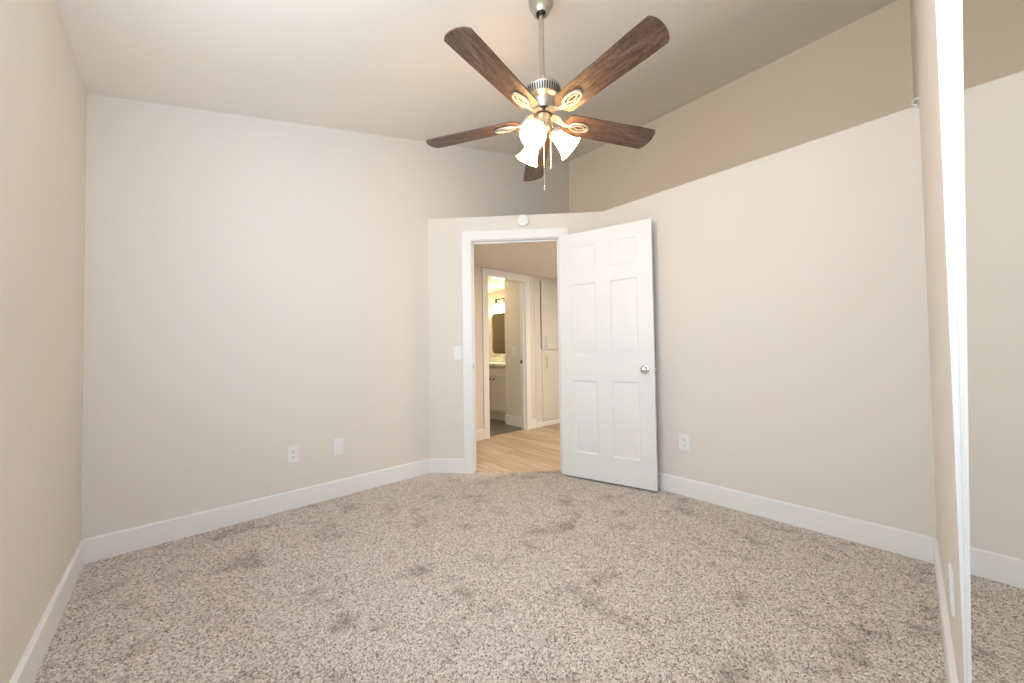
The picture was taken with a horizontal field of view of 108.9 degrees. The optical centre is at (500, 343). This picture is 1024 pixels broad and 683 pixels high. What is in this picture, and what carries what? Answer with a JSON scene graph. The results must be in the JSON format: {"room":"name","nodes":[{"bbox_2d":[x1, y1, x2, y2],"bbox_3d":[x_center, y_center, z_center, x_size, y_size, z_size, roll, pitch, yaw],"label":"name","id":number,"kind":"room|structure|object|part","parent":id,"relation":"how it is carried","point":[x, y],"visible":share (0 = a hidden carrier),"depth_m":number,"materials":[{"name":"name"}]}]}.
{"room":"empty bedroom","nodes":[
{"label":"empty bedroom","id":0,"kind":"room"},
{"bbox_2d":[0,0,86,682],"bbox_3d":[-1.235,-0.113,0.784,0.100,2.610,3.139,0,-2,-42],"label":"wall","id":1,"kind":"structure","parent":0,"point":[43,94],"depth_m":1.26,"materials":[{"name":"paint"}]},
{"bbox_2d":[9,539,84,682],"bbox_3d":[-1.176,1.042,0.795,0.014,0.140,2.939,0,-2,-42],"label":"baseboard","id":2,"kind":"structure","parent":1,"relation":"attached to","point":[28,667],"depth_m":1.35,"materials":[{"name":"white paint"}]},
{"bbox_2d":[81,93,568,539],"bbox_3d":[-0.675,-0.590,3.343,4.342,3.671,0.100,0,-2,-42],"label":"wall","id":3,"kind":"structure","parent":0,"point":[255,289],"depth_m":2.40,"materials":[{"name":"paint"}]},
{"bbox_2d":[83,458,429,563],"bbox_3d":[-1.392,1.087,2.564,2.054,0.140,0.014,0,-2,-42],"label":"baseboard","id":4,"kind":"structure","parent":3,"relation":"attached to","point":[104,546],"depth_m":2.31,"materials":[{"name":"white paint"}]},
{"bbox_2d":[287,445,298,463],"bbox_3d":[-1.438,0.771,2.538,0.075,0.120,0.008,0,-2,-42],"label":"wall outlet","id":5,"kind":"object","parent":3,"relation":"attached to","point":[292,451],"visible":1,"depth_m":2.54,"materials":[{"name":"white plastic"}]},
{"bbox_2d":[333,438,342,455],"bbox_3d":[-1.212,0.774,2.736,0.072,0.125,0.015,0,-2,-42],"label":"cable plate","id":6,"kind":"object","parent":3,"relation":"attached to","point":[337,443],"visible":1,"depth_m":2.73,"materials":[{"name":"white plastic"}]},
{"bbox_2d":[57,0,897,161],"bbox_3d":[0.320,-1.924,2.242,4.342,1.185,3.139,0,-2,-42],"label":"ceiling","id":7,"kind":"structure","parent":0,"point":[377,67],"depth_m":2.20,"materials":[{"name":"paint"}]},
{"bbox_2d":[426,0,669,189],"bbox_3d":[0.225,-1.296,1.855,1.271,1.036,1.257,0,-2,-42],"label":"ceiling fan","id":8,"kind":"object","parent":7,"relation":"hanging from","point":[541,95],"visible":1,"depth_m":1.78,"materials":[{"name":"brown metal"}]},
{"bbox_3d":[-0.152,-1.146,2.014,0.547,0.006,0.140,-1,11,19],"label":"blade","id":9,"kind":"part","parent":8,"relation":"part of","materials":[{"name":"brown wood"}]},
{"bbox_3d":[-0.015,-1.159,1.575,0.140,0.006,0.547,13,7,36],"label":"blade","id":10,"kind":"part","parent":8,"relation":"part of","materials":[{"name":"brown wood"}]},
{"bbox_3d":[0.159,-1.026,1.983,0.130,0.144,0.145,0,-2,-33],"label":"lamp shade","id":11,"kind":"part","parent":8,"relation":"part of","materials":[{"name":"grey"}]},
{"bbox_3d":[0.168,-1.031,1.784,0.130,0.144,0.145,-2,-2,27],"label":"lamp shade","id":12,"kind":"part","parent":8,"relation":"part of","materials":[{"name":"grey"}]},
{"bbox_3d":[0.177,-1.051,1.803,0.052,0.076,0.077,-2,-2,27],"label":"bulb","id":13,"kind":"part","parent":8,"relation":"part of","materials":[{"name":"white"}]},
{"bbox_3d":[0.224,-1.145,2.281,0.140,0.006,0.547,-13,-1,0],"label":"blade","id":14,"kind":"part","parent":8,"relation":"part of","materials":[{"name":"brown wood"}]},
{"bbox_3d":[0.192,-1.090,1.833,0.068,0.078,0.062,-2,-2,27],"label":"lamp arm","id":15,"kind":"part","parent":8,"relation":"part of","materials":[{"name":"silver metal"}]},
{"bbox_3d":[0.255,-1.012,1.868,0.004,0.213,0.003,0,-2,-42],"label":"pull chain","id":16,"kind":"part","parent":8,"relation":"part of","materials":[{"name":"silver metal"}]},
{"bbox_3d":[0.281,-1.090,1.891,0.062,0.078,0.068,-1,-1,-3],"label":"lamp arm","id":17,"kind":"part","parent":8,"relation":"part of","materials":[{"name":"white glass"}]},
{"bbox_3d":[0.336,-1.030,1.892,0.145,0.144,0.130,-1,-1,-3],"label":"lamp shade","id":18,"kind":"part","parent":8,"relation":"part of","materials":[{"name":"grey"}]},
{"bbox_3d":[0.593,-1.157,2.006,0.547,0.006,0.140,0,-13,-17],"label":"blade","id":19,"kind":"part","parent":8,"relation":"part of","materials":[{"name":"brown wood"}]},
{"bbox_3d":[0.445,-1.165,1.570,0.140,0.006,0.547,15,-10,-34],"label":"blade","id":20,"kind":"part","parent":8,"relation":"part of","materials":[{"name":"brown wood"}]},
{"bbox_2d":[34,418,946,682],"bbox_3d":[-0.262,1.170,3.350,4.797,0.060,5.545,0,-2,-42],"label":"floor","id":21,"kind":"structure","parent":0,"point":[476,577],"depth_m":1.59,"materials":[{"name":"carpet"}]},
{"bbox_2d":[489,366,505,420],"bbox_3d":[-0.090,0.782,6.031,0.540,0.838,1.162,0,-2,-42],"label":"vanity cabinet","id":22,"kind":"object","parent":21,"relation":"on","point":[497,385],"visible":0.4,"depth_m":5.64,"materials":[{"name":"white paint"}]},
{"bbox_3d":[-0.239,0.790,5.850,0.018,0.518,0.372,0,-2,-42],"label":"door","id":23,"kind":"part","parent":22,"relation":"part of","materials":[{"name":"white paint"}]},
{"bbox_2d":[489,357,504,366],"bbox_3d":[-0.098,0.294,6.052,0.536,0.135,1.186,0,-2,-42],"label":"countertop","id":24,"kind":"structure","parent":22,"relation":"on","point":[493,361],"depth_m":6.30,"materials":[{"name":"stone"}]},
{"bbox_3d":[-0.126,0.442,5.727,0.018,0.125,0.726,0,-2,-42],"label":"drawer","id":25,"kind":"part","parent":22,"relation":"part of","materials":[{"name":"white paint"}]},
{"bbox_3d":[0.005,0.780,5.578,0.018,0.518,0.348,0,-2,-42],"label":"door","id":26,"kind":"part","parent":22,"relation":"part of","materials":[{"name":"white paint"}]},
{"bbox_2d":[534,276,559,427],"bbox_3d":[0.561,0.121,5.455,0.575,2.114,0.524,0,-2,-42],"label":"linen cabinet","id":27,"kind":"object","parent":21,"relation":"on","point":[545,290],"visible":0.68,"depth_m":5.23,"materials":[{"name":"white paint"}]},
{"bbox_3d":[0.742,-0.401,5.340,0.433,0.977,0.018,0,-2,-42],"label":"door","id":28,"kind":"part","parent":27,"relation":"part of","materials":[{"name":"white paint"}]},
{"bbox_3d":[0.756,0.592,5.317,0.433,0.991,0.018,0,-2,-42],"label":"door","id":29,"kind":"part","parent":27,"relation":"part of","materials":[{"name":"white paint"}]},
{"bbox_2d":[488,290,504,356],"bbox_3d":[0.043,0.173,6.381,0.110,2.168,1.490,0,-2,-42],"label":"wall","id":30,"kind":"structure","parent":0,"point":[500,294],"depth_m":6.51,"materials":[{"name":"paint"}]},
{"bbox_2d":[489,357,503,361],"bbox_3d":[0.093,0.276,6.226,0.018,0.096,1.182,0,-2,-42],"label":"backsplash","id":31,"kind":"structure","parent":30,"relation":"attached to","point":[491,359],"depth_m":6.40,"materials":[{"name":"stone"}]},
{"bbox_2d":[492,312,504,353],"bbox_3d":[0.117,-0.183,6.202,0.022,0.706,0.772,0,-2,-42],"label":"bathroom mirror","id":32,"kind":"object","parent":30,"relation":"attached to","point":[498,319],"visible":0.47,"depth_m":6.36,"materials":[{"name":"white mirror"}]},
{"bbox_2d":[494,298,503,308],"bbox_3d":[0.077,-0.703,6.182,0.114,0.190,0.500,0,-2,-42],"label":"vanity light","id":33,"kind":"object","parent":30,"relation":"attached to","point":[496,306],"visible":0.44,"depth_m":6.29,"materials":[{"name":"white glass"}]},
{"bbox_2d":[474,265,535,429],"bbox_3d":[-0.443,0.132,4.357,2.385,2.168,0.100,0,-2,-42],"label":"wall","id":34,"kind":"structure","parent":0,"point":[477,269],"depth_m":4.47,"materials":[{"name":"paint"}]},
{"bbox_2d":[476,429,484,440],"bbox_3d":[-0.702,1.112,4.013,1.350,0.140,0.014,0,-2,-42],"label":"baseboard","id":35,"kind":"structure","parent":34,"relation":"attached to","point":[480,434],"depth_m":4.42,"materials":[{"name":"white paint"}]},
{"bbox_2d":[482,268,531,438],"bbox_3d":[0.065,0.126,4.802,0.835,2.107,0.118,0,-2,-42],"label":"trim","id":36,"kind":"structure","parent":34,"relation":"attached to","point":[524,283],"depth_m":4.98,"materials":[{"name":"white paint"}]},
{"bbox_2d":[532,419,536,428],"bbox_3d":[0.460,1.121,5.053,0.100,0.140,0.014,0,-2,-42],"label":"baseboard","id":37,"kind":"structure","parent":34,"relation":"attached to","point":[534,421],"depth_m":5.05,"materials":[{"name":"white paint"}]},
{"bbox_2d":[504,281,520,416],"bbox_3d":[0.454,0.147,5.488,0.690,2.168,0.390,0,-2,-42],"label":"wall bath partition","id":38,"kind":"structure","parent":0,"point":[511,289],"depth_m":5.28,"materials":[{"name":"paint"}]},
{"bbox_2d":[505,415,520,426],"bbox_3d":[0.201,1.121,5.234,0.014,0.155,0.378,0,-2,-42],"label":"baseboard","id":39,"kind":"structure","parent":38,"relation":"attached to","point":[509,420],"depth_m":5.24,"materials":[{"name":"white paint"}]},
{"bbox_2d":[512,347,515,355],"bbox_3d":[0.196,0.118,5.251,0.011,0.122,0.075,0,-2,-42],"label":"light switch","id":40,"kind":"object","parent":38,"relation":"attached to","point":[513,348],"visible":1,"depth_m":5.25,"materials":[{"name":"white plastic"}]},
{"bbox_2d":[474,242,556,292],"bbox_3d":[0.319,-1.044,4.021,3.060,0.146,5.639,0,-2,-42],"label":"ceiling","id":41,"kind":"structure","parent":0,"point":[538,259],"depth_m":4.19,"materials":[{"name":"paint"}]},
{"bbox_2d":[428,212,602,458],"bbox_3d":[0.136,0.023,3.278,1.642,2.318,0.110,-1,-1,4],"label":"wall","id":42,"kind":"structure","parent":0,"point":[446,401],"depth_m":3.27,"materials":[{"name":"paint"}]},
{"bbox_2d":[430,458,463,472],"bbox_3d":[-0.476,1.090,3.239,0.315,0.140,0.014,-1,-1,4],"label":"baseboard","id":43,"kind":"structure","parent":42,"relation":"attached to","point":[437,465],"depth_m":3.23,"materials":[{"name":"white paint"}]},
{"bbox_2d":[454,346,461,359],"bbox_3d":[-0.381,0.083,3.256,0.075,0.122,0.011,-1,-1,4],"label":"light switch","id":44,"kind":"object","parent":42,"relation":"attached to","point":[457,349],"visible":1,"depth_m":3.25,"materials":[{"name":"white plastic"}]},
{"bbox_2d":[462,227,567,474],"bbox_3d":[0.141,0.069,3.268,0.942,2.147,0.126,-1,-1,4],"label":"door frame","id":45,"kind":"structure","parent":42,"relation":"attached to","point":[469,238],"depth_m":3.24,"materials":[{"name":"white paint"}]},
{"bbox_2d":[558,218,657,490],"bbox_3d":[0.842,0.086,2.943,0.762,2.034,0.153,-2,-2,33],"label":"door","id":46,"kind":"structure","parent":45,"relation":"attached to","point":[608,380],"depth_m":2.91,"materials":[{"name":"white paint"}]},
{"bbox_3d":[1.073,0.197,2.736,0.068,0.068,0.060,-2,-2,33],"label":"knob","id":47,"kind":"part","parent":46,"relation":"part of","materials":[{"name":"silver metal"}]},
{"bbox_2d":[517,214,528,226],"bbox_3d":[0.198,-1.083,3.224,0.107,0.107,0.038,-1,-1,4],"label":"smoke detector","id":48,"kind":"object","parent":42,"relation":"attached to","point":[522,220],"visible":1,"depth_m":3.21,"materials":[{"name":"white plastic"}]},
{"bbox_2d":[568,0,913,212],"bbox_3d":[2.070,-1.760,3.467,0.100,1.403,3.639,0,-2,-42],"label":"wall","id":49,"kind":"structure","parent":0,"point":[861,72],"depth_m":3.13,"materials":[{"name":"beige paint"}]},
{"bbox_2d":[603,105,936,537],"bbox_3d":[1.555,-0.015,2.519,0.110,2.318,1.848,0,-2,-42],"label":"wall","id":50,"kind":"structure","parent":0,"point":[792,353],"depth_m":2.17,"materials":[{"name":"paint"}]},
{"bbox_2d":[679,434,689,451],"bbox_3d":[1.339,0.723,2.666,0.008,0.120,0.075,0,-2,-42],"label":"wall outlet","id":51,"kind":"object","parent":50,"relation":"attached to","point":[684,440],"visible":1,"depth_m":2.66,"materials":[{"name":"white plastic"}]},
{"bbox_2d":[658,472,934,563],"bbox_3d":[1.522,1.044,2.455,0.014,0.140,1.815,0,-2,-42],"label":"baseboard","id":52,"kind":"structure","parent":50,"relation":"attached to","point":[902,542],"depth_m":2.13,"materials":[{"name":"white paint"}]},
{"bbox_2d":[910,0,963,682],"bbox_3d":[1.555,-0.740,1.264,4.892,3.808,0.100,0,-2,-42],"label":"wall","id":53,"kind":"structure","parent":0,"point":[922,12],"depth_m":1.19,"materials":[{"name":"paint"}]},
{"bbox_2d":[933,538,957,682],"bbox_3d":[1.606,1.016,1.323,1.398,0.140,0.014,0,-2,-42],"label":"baseboard","id":54,"kind":"structure","parent":53,"relation":"attached to","point":[951,672],"depth_m":1.27,"materials":[{"name":"white paint"}]},
{"bbox_2d":[935,0,967,682],"bbox_3d":[0.758,0.038,0.524,0.938,2.080,0.101,0,-2,-42],"label":"trim","id":55,"kind":"structure","parent":53,"relation":"attached to","point":[941,6],"depth_m":0.87,"materials":[{"name":"white paint"}]},
{"bbox_2d":[948,563,954,616],"bbox_3d":[1.309,0.714,1.064,0.075,0.120,0.008,0,-2,-42],"label":"wall outlet","id":56,"kind":"object","parent":53,"relation":"attached to","point":[950,571],"visible":1,"depth_m":1.04,"materials":[{"name":"white plastic"}]},
{"bbox_2d":[948,0,1023,682],"bbox_3d":[0.735,0.037,0.542,0.920,2.020,0.020,0,-1,-42],"label":"door","id":57,"kind":"structure","parent":53,"relation":"in","point":[986,37],"depth_m":0.52,"materials":[{"name":"white mirror"}]},
{"bbox_3d":[0.735,0.037,0.542,0.920,2.020,0.020,0,-1,-42],"label":"frame","id":58,"kind":"part","parent":57,"relation":"part of","materials":[{"name":"white paint"}]}
]}

